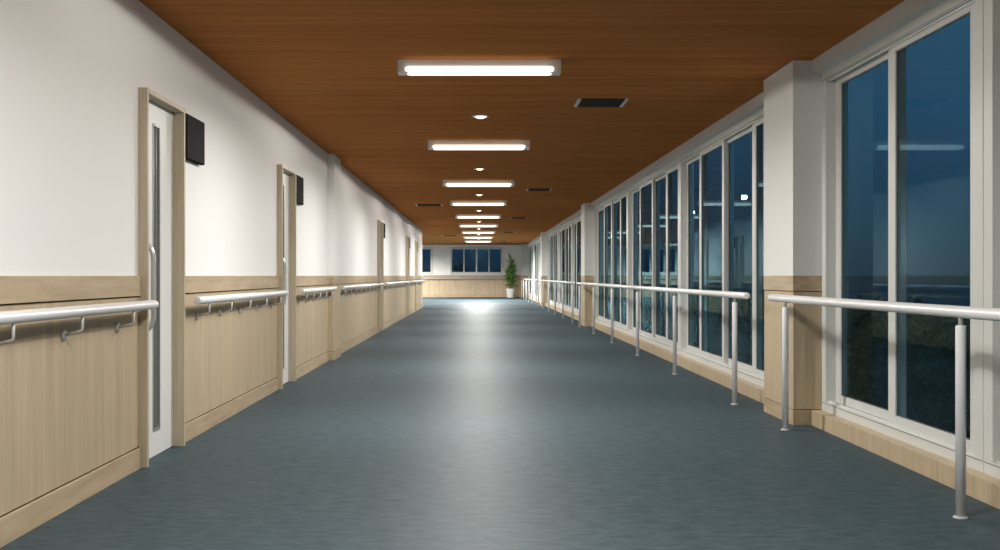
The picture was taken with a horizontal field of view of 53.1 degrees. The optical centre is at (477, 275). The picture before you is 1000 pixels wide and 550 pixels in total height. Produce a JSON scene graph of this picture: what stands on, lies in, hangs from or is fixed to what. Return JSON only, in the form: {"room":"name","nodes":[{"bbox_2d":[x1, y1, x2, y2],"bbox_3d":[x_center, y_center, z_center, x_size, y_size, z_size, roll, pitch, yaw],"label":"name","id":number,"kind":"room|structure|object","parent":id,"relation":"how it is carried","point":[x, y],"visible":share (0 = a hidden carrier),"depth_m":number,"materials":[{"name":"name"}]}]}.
{"room":"hospital interior","nodes":[
{"label":"hospital interior","id":0,"kind":"room"},
{"bbox_2d":[0,0,421,351],"bbox_3d":[-5.030,-0.230,15.565,6.340,2.560,35.530,0,0,0],"label":"wall","id":1,"kind":"structure","parent":0,"point":[72,72],"depth_m":5.28,"materials":[{"name":"white paint"}]},
{"bbox_2d":[0,276,141,517],"bbox_3d":[-1.850,0.470,1.635,0.020,0.940,7.670,0,0,0],"label":"wainscot","id":2,"kind":"structure","parent":1,"relation":"attached to","point":[69,408],"depth_m":4.47,"materials":[{"name":"brown wood"}]},
{"bbox_2d":[0,300,158,344],"bbox_3d":[-1.796,0.211,1.778,0.112,0.159,7.355,0,0,0],"label":"wall handrail","id":3,"kind":"object","parent":2,"relation":"attached to","point":[12,317],"visible":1,"depth_m":4.37,"materials":[{"name":"white metal"}]},
{"bbox_2d":[0,448,141,547],"bbox_3d":[-1.850,0.995,1.635,0.020,0.110,7.670,0,0,0],"label":"baseboard","id":4,"kind":"structure","parent":1,"relation":"attached to","point":[19,522],"depth_m":4.45,"materials":[{"name":"brown wood"}]},
{"bbox_2d":[138,87,184,467],"bbox_3d":[-1.926,0.010,5.825,0.267,2.080,0.710,0,0,0],"label":"door","id":5,"kind":"structure","parent":1,"relation":"in","point":[161,122],"depth_m":5.95,"materials":[{"name":"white wood"}]},
{"bbox_2d":[185,113,204,164],"bbox_3d":[-1.840,-0.877,6.465,0.040,0.285,0.400,0,0,0],"label":"door sign","id":6,"kind":"object","parent":1,"relation":"attached to","point":[194,128],"visible":0.87,"depth_m":6.42,"materials":[{"name":"black plastic"}]},
{"bbox_2d":[185,276,278,423],"bbox_3d":[-1.850,0.470,7.713,0.020,0.940,3.065,0,0,0],"label":"wainscot","id":7,"kind":"structure","parent":1,"relation":"attached to","point":[229,355],"depth_m":7.35,"materials":[{"name":"brown wood"}]},
{"bbox_2d":[193,290,288,319],"bbox_3d":[-1.796,0.211,7.742,0.112,0.159,2.915,0,0,0],"label":"wall handrail","id":8,"kind":"object","parent":7,"relation":"attached to","point":[255,295],"visible":1,"depth_m":7.21,"materials":[{"name":"white metal"}]},
{"bbox_2d":[185,377,278,442],"bbox_3d":[-1.850,0.995,7.713,0.020,0.110,3.065,0,0,0],"label":"baseboard","id":9,"kind":"structure","parent":1,"relation":"attached to","point":[201,424],"depth_m":7.35,"materials":[{"name":"brown wood"}]},
{"bbox_2d":[277,164,295,388],"bbox_3d":[-1.926,0.010,9.600,0.267,2.080,0.710,0,0,0],"label":"door","id":10,"kind":"structure","parent":1,"relation":"in","point":[286,177],"depth_m":9.81,"materials":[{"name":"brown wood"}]},
{"bbox_2d":[296,174,303,204],"bbox_3d":[-1.840,-0.877,10.240,0.040,0.285,0.400,0,0,0],"label":"door sign","id":11,"kind":"object","parent":1,"relation":"attached to","point":[299,180],"visible":0.87,"depth_m":10.20,"materials":[{"name":"black"}]},
{"bbox_2d":[296,276,329,367],"bbox_3d":[-1.850,0.470,11.178,0.020,0.940,2.445,0,0,0],"label":"wainscot","id":12,"kind":"structure","parent":1,"relation":"attached to","point":[312,317],"depth_m":11.12,"materials":[{"name":"brown wood"}]},
{"bbox_2d":[298,286,336,303],"bbox_3d":[-1.796,0.211,11.195,0.112,0.159,2.330,0,0,0],"label":"wall handrail","id":13,"kind":"object","parent":12,"relation":"attached to","point":[321,289],"visible":1,"depth_m":10.91,"materials":[{"name":"white metal"}]},
{"bbox_2d":[296,352,329,378],"bbox_3d":[-1.850,0.995,11.178,0.020,0.110,2.445,0,0,0],"label":"baseboard","id":14,"kind":"structure","parent":1,"relation":"attached to","point":[311,365],"depth_m":11.12,"materials":[{"name":"brown wood"}]},
{"bbox_2d":[328,154,340,359],"bbox_3d":[-1.823,-0.230,12.720,0.074,2.560,0.640,0,0,0],"label":"pillar","id":15,"kind":"structure","parent":1,"relation":"attached to","point":[334,163],"depth_m":12.47,"materials":[{"name":"white paint"}]},
{"bbox_2d":[341,276,377,344],"bbox_3d":[-1.850,0.470,15.745,0.020,0.940,5.410,0,0,0],"label":"wainscot","id":16,"kind":"structure","parent":1,"relation":"attached to","point":[359,312],"depth_m":15.37,"materials":[{"name":"brown wood"}]},
{"bbox_2d":[341,283,383,295],"bbox_3d":[-1.796,0.211,15.800,0.112,0.159,5.400,0,0,0],"label":"wall handrail","id":17,"kind":"object","parent":16,"relation":"attached to","point":[361,286],"visible":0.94,"depth_m":15.16,"materials":[{"name":"white metal"}]},
{"bbox_2d":[341,327,377,353],"bbox_3d":[-1.850,0.995,15.745,0.020,0.110,5.410,0,0,0],"label":"baseboard","id":18,"kind":"structure","parent":1,"relation":"attached to","point":[346,346],"depth_m":15.27,"materials":[{"name":"brown wood"}]},
{"bbox_2d":[377,220,383,332],"bbox_3d":[-1.926,0.010,18.805,0.267,2.080,0.710,0,0,0],"label":"door","id":19,"kind":"structure","parent":1,"relation":"in","point":[380,224],"depth_m":19.13,"materials":[{"name":"brown wood"}]},
{"bbox_2d":[384,276,405,322],"bbox_3d":[-1.850,0.470,22.430,0.020,0.940,6.540,0,0,0],"label":"wainscot","id":20,"kind":"structure","parent":1,"relation":"attached to","point":[394,299],"depth_m":22.18,"materials":[{"name":"brown wood"}]},
{"bbox_2d":[385,281,409,289],"bbox_3d":[-1.796,0.211,22.495,0.112,0.159,6.510,0,0,0],"label":"wall handrail","id":21,"kind":"object","parent":20,"relation":"attached to","point":[400,282],"visible":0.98,"depth_m":21.86,"materials":[{"name":"white metal"}]},
{"bbox_2d":[384,312,405,328],"bbox_3d":[-1.850,0.995,22.430,0.020,0.110,6.540,0,0,0],"label":"baseboard","id":22,"kind":"structure","parent":1,"relation":"attached to","point":[389,323],"depth_m":22.04,"materials":[{"name":"brown wood"}]},
{"bbox_2d":[406,236,409,316],"bbox_3d":[-1.926,0.010,26.055,0.267,2.080,0.710,0,0,0],"label":"door","id":23,"kind":"structure","parent":1,"relation":"in","point":[407,237],"depth_m":25.70,"materials":[{"name":"brown wood"}]},
{"bbox_2d":[410,276,414,309],"bbox_3d":[-1.850,0.470,27.855,0.020,0.940,2.890,0,0,0],"label":"wainscot","id":24,"kind":"structure","parent":1,"relation":"attached to","point":[412,278],"depth_m":28.28,"materials":[{"name":"brown wood"}]},
{"bbox_2d":[415,241,417,311],"bbox_3d":[-1.926,0.010,29.655,0.267,2.080,0.710,0,0,0],"label":"door","id":25,"kind":"structure","parent":1,"relation":"in","point":[416,242],"depth_m":29.98,"materials":[{"name":"brown wood"}]},
{"bbox_2d":[418,276,422,305],"bbox_3d":[-1.850,0.470,31.670,0.020,0.940,3.320,0,0,0],"label":"wainscot","id":26,"kind":"structure","parent":1,"relation":"attached to","point":[419,277],"depth_m":32.00,"materials":[{"name":"brown wood"}]},
{"bbox_2d":[422,245,520,274],"bbox_3d":[-2.800,-0.230,49.100,10.800,2.560,0.200,0,0,0],"label":"wall","id":27,"kind":"structure","parent":0,"point":[441,253],"depth_m":49.00,"materials":[{"name":"white paint"}]},
{"bbox_2d":[422,247,432,273],"bbox_3d":[-3.535,-0.740,49.035,2.630,1.340,0.130,0,0,0],"label":"window","id":28,"kind":"structure","parent":27,"relation":"in","point":[427,252],"depth_m":49.05,"materials":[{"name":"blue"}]},
{"bbox_2d":[422,275,520,294],"bbox_3d":[-2.830,0.455,48.977,10.340,0.970,0.045,0,0,0],"label":"wainscot","id":29,"kind":"structure","parent":27,"relation":"attached to","point":[431,286],"depth_m":48.99,"materials":[{"name":"brown wood"}]},
{"bbox_2d":[423,278,517,280],"bbox_3d":[-2.825,0.203,48.932,9.550,0.156,0.094,0,0,0],"label":"wall handrail","id":30,"kind":"object","parent":29,"relation":"attached to","point":[423,278],"visible":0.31,"depth_m":48.89,"materials":[{"name":"grey metal"}]},
{"bbox_2d":[422,295,520,296],"bbox_3d":[-2.830,0.995,48.990,10.340,0.110,0.020,0,0,0],"label":"baseboard","id":31,"kind":"structure","parent":27,"relation":"attached to","point":[422,295],"depth_m":48.98,"materials":[{"name":"brown wood"}]},
{"bbox_2d":[450,247,502,273],"bbox_3d":[-0.073,-0.740,49.035,2.597,1.340,0.130,0,0,0],"label":"window","id":32,"kind":"structure","parent":27,"relation":"in","point":[463,260],"depth_m":49.02,"materials":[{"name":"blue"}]},
{"bbox_2d":[0,297,999,549],"bbox_3d":[-2.800,1.150,23.450,10.800,0.200,51.700,0,0,0],"label":"floor","id":33,"kind":"structure","parent":0,"point":[462,423],"depth_m":5.33,"materials":[{"name":"grey laminate"}]},
{"bbox_2d":[502,253,519,297],"bbox_3d":[1.580,-0.019,47.910,0.923,2.138,0.797,0,0,-13],"label":"potted plant","id":34,"kind":"object","parent":33,"relation":"on","point":[510,292],"visible":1,"depth_m":47.82,"materials":[{"name":"green plant"}]},
{"bbox_2d":[521,244,527,296],"bbox_3d":[2.350,-0.230,48.650,0.500,2.560,0.699,0,0,0],"label":"pillar","id":35,"kind":"structure","parent":33,"relation":"on","point":[524,249],"depth_m":48.30,"materials":[{"name":"white paint"}]},
{"bbox_2d":[521,278,536,304],"bbox_3d":[2.090,0.590,41.850,0.062,0.920,12.500,0,0,0],"label":"handrail","id":36,"kind":"object","parent":33,"relation":"on","point":[521,278],"visible":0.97,"depth_m":40.83,"materials":[{"name":"white metal"}]},
{"bbox_2d":[527,295,540,302],"bbox_3d":[2.470,0.996,41.850,0.260,0.108,12.900,0,0,0],"label":"baseboard","id":37,"kind":"structure","parent":33,"relation":"on","point":[534,299],"depth_m":42.16,"materials":[{"name":"brown wood"}]},
{"bbox_2d":[540,232,546,305],"bbox_3d":[2.405,-0.230,35.050,0.390,2.560,0.700,0,0,0],"label":"pillar","id":38,"kind":"structure","parent":33,"relation":"on","point":[543,238],"depth_m":34.70,"materials":[{"name":"white paint"}]},
{"bbox_2d":[537,279,574,322],"bbox_3d":[2.090,0.590,28.300,0.062,0.920,13.100,0,0,0],"label":"handrail","id":39,"kind":"object","parent":33,"relation":"on","point":[538,280],"visible":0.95,"depth_m":27.03,"materials":[{"name":"white metal"}]},
{"bbox_2d":[545,303,578,320],"bbox_3d":[2.470,0.996,28.075,0.260,0.108,13.250,0,0,0],"label":"baseboard","id":40,"kind":"structure","parent":33,"relation":"on","point":[568,313],"depth_m":26.90,"materials":[{"name":"brown wood"}]},
{"bbox_2d":[581,203,593,325],"bbox_3d":[2.405,-0.230,21.100,0.390,2.560,0.700,0,0,0],"label":"pillar","id":41,"kind":"structure","parent":33,"relation":"on","point":[587,212],"depth_m":20.75,"materials":[{"name":"white paint"}]},
{"bbox_2d":[577,282,749,404],"bbox_3d":[2.090,0.590,14.335,0.062,0.920,13.130,0,0,0],"label":"handrail","id":42,"kind":"object","parent":33,"relation":"on","point":[728,294],"visible":1,"depth_m":10.60,"materials":[{"name":"white metal"}]},
{"bbox_2d":[591,321,764,403],"bbox_3d":[2.470,0.996,14.244,0.260,0.108,13.012,0,0,0],"label":"baseboard","id":43,"kind":"structure","parent":33,"relation":"on","point":[749,389],"depth_m":10.73,"materials":[{"name":"brown wood"}]},
{"bbox_2d":[764,60,821,424],"bbox_3d":[2.405,-0.230,7.377,0.390,2.560,0.722,0,0,0],"label":"pillar","id":44,"kind":"structure","parent":33,"relation":"on","point":[792,94],"depth_m":7.02,"materials":[{"name":"white paint"}]},
{"bbox_2d":[768,294,999,519],"bbox_3d":[2.090,0.590,2.565,0.062,0.920,9.130,0,0,0],"label":"handrail","id":45,"kind":"object","parent":33,"relation":"on","point":[960,312],"visible":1,"depth_m":4.43,"materials":[{"name":"white metal"}]},
{"bbox_2d":[812,410,999,508],"bbox_3d":[2.470,0.996,2.408,0.260,0.108,9.216,0,0,0],"label":"baseboard","id":46,"kind":"structure","parent":33,"relation":"on","point":[983,487],"depth_m":5.44,"materials":[{"name":"brown wood"}]},
{"bbox_2d":[139,0,904,244],"bbox_3d":[-2.800,-1.610,23.450,10.800,0.200,51.700,0,0,0],"label":"ceiling","id":47,"kind":"structure","parent":0,"point":[329,68],"depth_m":7.54,"materials":[{"name":"brown wood"}]},
{"bbox_2d":[415,204,442,205],"bbox_3d":[-1.040,-1.503,21.300,0.560,0.014,0.460,0,0,0],"label":"ceiling vent","id":48,"kind":"object","parent":47,"relation":"in","point":[415,204],"visible":1,"depth_m":21.19,"materials":[{"name":"black metal"}]},
{"bbox_2d":[461,231,494,233],"bbox_3d":[0.010,-1.460,33.555,1.140,0.100,0.156,0,0,0],"label":"ceiling light","id":49,"kind":"object","parent":47,"relation":"attached to","point":[462,232],"visible":1,"depth_m":33.50,"materials":[{"name":"white plastic"}]},
{"bbox_2d":[463,232,493,233],"bbox_3d":[0.010,-1.434,33.555,1.030,0.048,0.156,0,0,0],"label":"diffuser","id":50,"kind":"object","parent":49,"relation":"attached to","point":[463,232],"depth_m":33.50,"materials":[{"name":"white plastic"}]},
{"bbox_2d":[463,236,492,238],"bbox_3d":[0.010,-1.460,37.955,1.140,0.100,0.156,0,0,0],"label":"ceiling light","id":51,"kind":"object","parent":47,"relation":"attached to","point":[465,237],"visible":0.98,"depth_m":37.90,"materials":[{"name":"white plastic"}]},
{"bbox_2d":[465,237,491,238],"bbox_3d":[0.010,-1.434,37.955,1.030,0.048,0.156,0,0,0],"label":"diffuser","id":52,"kind":"object","parent":51,"relation":"attached to","point":[465,237],"depth_m":37.88,"materials":[{"name":"white plastic"}]},
{"bbox_2d":[450,201,506,205],"bbox_3d":[0.010,-1.460,20.155,1.140,0.100,0.156,0,0,0],"label":"ceiling light","id":53,"kind":"object","parent":47,"relation":"attached to","point":[452,203],"visible":1,"depth_m":20.10,"materials":[{"name":"white plastic"}]},
{"bbox_2d":[453,203,503,205],"bbox_3d":[0.010,-1.434,20.155,1.030,0.048,0.156,0,0,0],"label":"diffuser","id":54,"kind":"object","parent":53,"relation":"attached to","point":[454,204],"depth_m":20.08,"materials":[{"name":"white plastic"}]},
{"bbox_2d":[455,214,501,218],"bbox_3d":[0.010,-1.460,24.655,1.140,0.100,0.156,0,0,0],"label":"ceiling light","id":55,"kind":"object","parent":47,"relation":"attached to","point":[460,216],"visible":1,"depth_m":24.60,"materials":[{"name":"white plastic"}]},
{"bbox_2d":[457,216,498,218],"bbox_3d":[0.010,-1.434,24.655,1.030,0.048,0.156,0,0,0],"label":"diffuser","id":56,"kind":"object","parent":55,"relation":"attached to","point":[460,217],"depth_m":24.58,"materials":[{"name":"white plastic"}]},
{"bbox_2d":[459,224,497,226],"bbox_3d":[0.010,-1.460,29.055,1.140,0.100,0.156,0,0,0],"label":"ceiling light","id":57,"kind":"object","parent":47,"relation":"attached to","point":[460,225],"visible":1,"depth_m":28.98,"materials":[{"name":"white plastic"}]},
{"bbox_2d":[461,225,495,226],"bbox_3d":[0.010,-1.434,29.055,1.030,0.048,0.156,0,0,0],"label":"diffuser","id":58,"kind":"object","parent":57,"relation":"attached to","point":[461,225],"depth_m":28.98,"materials":[{"name":"white plastic"}]},
{"bbox_2d":[465,240,491,241],"bbox_3d":[0.010,-1.460,42.455,1.140,0.100,0.156,0,0,0],"label":"ceiling light","id":59,"kind":"object","parent":47,"relation":"attached to","point":[465,240],"visible":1,"depth_m":42.40,"materials":[{"name":"white plastic"}]},
{"bbox_2d":[428,140,529,149],"bbox_3d":[0.010,-1.460,11.215,1.140,0.100,0.156,0,0,0],"label":"ceiling light","id":60,"kind":"object","parent":47,"relation":"attached to","point":[432,144],"visible":1,"depth_m":11.16,"materials":[{"name":"white plastic"}]},
{"bbox_2d":[433,145,524,149],"bbox_3d":[0.010,-1.434,11.215,1.030,0.048,0.156,0,0,0],"label":"diffuser","id":61,"kind":"object","parent":60,"relation":"attached to","point":[435,147],"depth_m":11.14,"materials":[{"name":"white plastic"}]},
{"bbox_2d":[443,180,514,186],"bbox_3d":[0.010,-1.460,15.855,1.140,0.100,0.156,0,0,0],"label":"ceiling light","id":62,"kind":"object","parent":47,"relation":"attached to","point":[446,183],"visible":1,"depth_m":15.80,"materials":[{"name":"white plastic"}]},
{"bbox_2d":[446,183,510,186],"bbox_3d":[0.010,-1.434,15.855,1.030,0.048,0.156,0,0,0],"label":"diffuser","id":63,"kind":"object","parent":62,"relation":"attached to","point":[447,184],"depth_m":15.79,"materials":[{"name":"white plastic"}]},
{"bbox_2d":[398,59,560,75],"bbox_3d":[0.010,-1.460,7.025,1.140,0.100,0.156,0,0,0],"label":"ceiling light","id":64,"kind":"object","parent":47,"relation":"attached to","point":[406,67],"visible":1,"depth_m":6.97,"materials":[{"name":"white plastic"}]},
{"bbox_2d":[405,66,553,75],"bbox_3d":[0.010,-1.434,7.025,1.030,0.048,0.156,0,0,0],"label":"diffuser","id":65,"kind":"object","parent":64,"relation":"attached to","point":[409,70],"depth_m":6.96,"materials":[{"name":"white plastic"}]},
{"bbox_2d":[472,115,489,118],"bbox_3d":[0.025,-1.498,9.460,0.168,0.024,0.168,0,0,0],"label":"recessed light","id":66,"kind":"object","parent":47,"relation":"in","point":[473,116],"visible":1,"depth_m":9.43,"materials":[{"name":"white plastic"}]},
{"bbox_2d":[510,217,526,218],"bbox_3d":[1.066,-1.503,26.100,0.430,0.014,0.360,0,0,0],"label":"ceiling vent","id":67,"kind":"object","parent":47,"relation":"in","point":[511,217],"visible":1,"depth_m":26.15,"materials":[{"name":"black metal"}]},
{"bbox_2d":[526,189,551,190],"bbox_3d":[1.066,-1.503,17.500,0.430,0.014,0.360,0,0,0],"label":"ceiling vent","id":68,"kind":"object","parent":47,"relation":"in","point":[527,189],"visible":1,"depth_m":17.46,"materials":[{"name":"black metal"}]},
{"bbox_2d":[574,99,627,106],"bbox_3d":[1.066,-1.503,8.700,0.430,0.014,0.360,0,0,0],"label":"ceiling vent","id":69,"kind":"object","parent":47,"relation":"in","point":[580,102],"visible":1,"depth_m":8.66,"materials":[{"name":"black metal"}]},
{"bbox_2d":[526,0,945,245],"bbox_3d":[2.470,-1.464,23.050,0.260,0.093,50.500,0,0,0],"label":"wall","id":70,"kind":"structure","parent":0,"point":[906,11],"depth_m":6.84,"materials":[{"name":"grey paint"}]},
{"bbox_2d":[528,244,532,296],"bbox_3d":[2.475,-0.237,46.150,0.131,2.359,4.294,0,0,0],"label":"window","id":71,"kind":"structure","parent":70,"relation":"in","point":[530,247],"depth_m":46.74,"materials":[{"name":"grey metal"}]},
{"bbox_2d":[533,240,538,298],"bbox_3d":[2.475,-0.237,41.850,0.131,2.359,4.294,0,0,0],"label":"window","id":72,"kind":"structure","parent":70,"relation":"in","point":[536,244],"depth_m":42.67,"materials":[{"name":"grey"}]},
{"bbox_2d":[539,240,540,299],"bbox_3d":[2.475,-0.237,37.550,0.131,2.359,4.294,0,0,0],"label":"window","id":73,"kind":"structure","parent":70,"relation":"in","point":[539,240],"depth_m":39.61,"materials":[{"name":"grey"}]},
{"bbox_2d":[547,229,557,306],"bbox_3d":[2.475,-0.237,32.492,0.131,2.359,4.411,0,0,0],"label":"window","id":74,"kind":"structure","parent":70,"relation":"in","point":[552,238],"depth_m":32.94,"materials":[{"name":"grey metal"}]},
{"bbox_2d":[558,221,570,311],"bbox_3d":[2.475,-0.237,28.075,0.131,2.359,4.411,0,0,0],"label":"window","id":75,"kind":"structure","parent":70,"relation":"in","point":[564,232],"depth_m":28.04,"materials":[{"name":"grey metal"}]},
{"bbox_2d":[571,215,580,314],"bbox_3d":[2.475,-0.237,23.658,0.131,2.359,4.411,0,0,0],"label":"window","id":76,"kind":"structure","parent":70,"relation":"in","point":[576,223],"depth_m":24.77,"materials":[{"name":"grey metal"}]},
{"bbox_2d":[594,188,626,333],"bbox_3d":[2.475,-0.237,18.450,0.131,2.359,4.594,0,0,0],"label":"window","id":77,"kind":"structure","parent":70,"relation":"in","point":[610,216],"depth_m":18.26,"materials":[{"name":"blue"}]},
{"bbox_2d":[627,158,678,353],"bbox_3d":[2.475,-0.237,14.065,0.131,2.359,4.164,0,0,0],"label":"window","id":78,"kind":"structure","parent":70,"relation":"in","point":[653,201],"depth_m":13.96,"materials":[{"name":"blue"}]},
{"bbox_2d":[679,108,763,386],"bbox_3d":[2.475,-0.237,9.859,0.131,2.359,4.236,0,0,0],"label":"window","id":79,"kind":"structure","parent":70,"relation":"in","point":[721,180],"depth_m":9.92,"materials":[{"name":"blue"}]},
{"bbox_2d":[822,0,983,472],"bbox_3d":[2.475,-0.237,5.893,0.131,2.359,2.240,0,0,0],"label":"window","id":80,"kind":"structure","parent":70,"relation":"in","point":[903,115],"depth_m":5.67,"materials":[{"name":"grey"}]},
{"bbox_2d":[984,0,999,478],"bbox_3d":[2.475,-0.237,3.635,0.131,2.359,2.264,0,0,0],"label":"window","id":81,"kind":"structure","parent":70,"relation":"in","point":[991,7],"depth_m":4.68,"materials":[{"name":"grey metal"}]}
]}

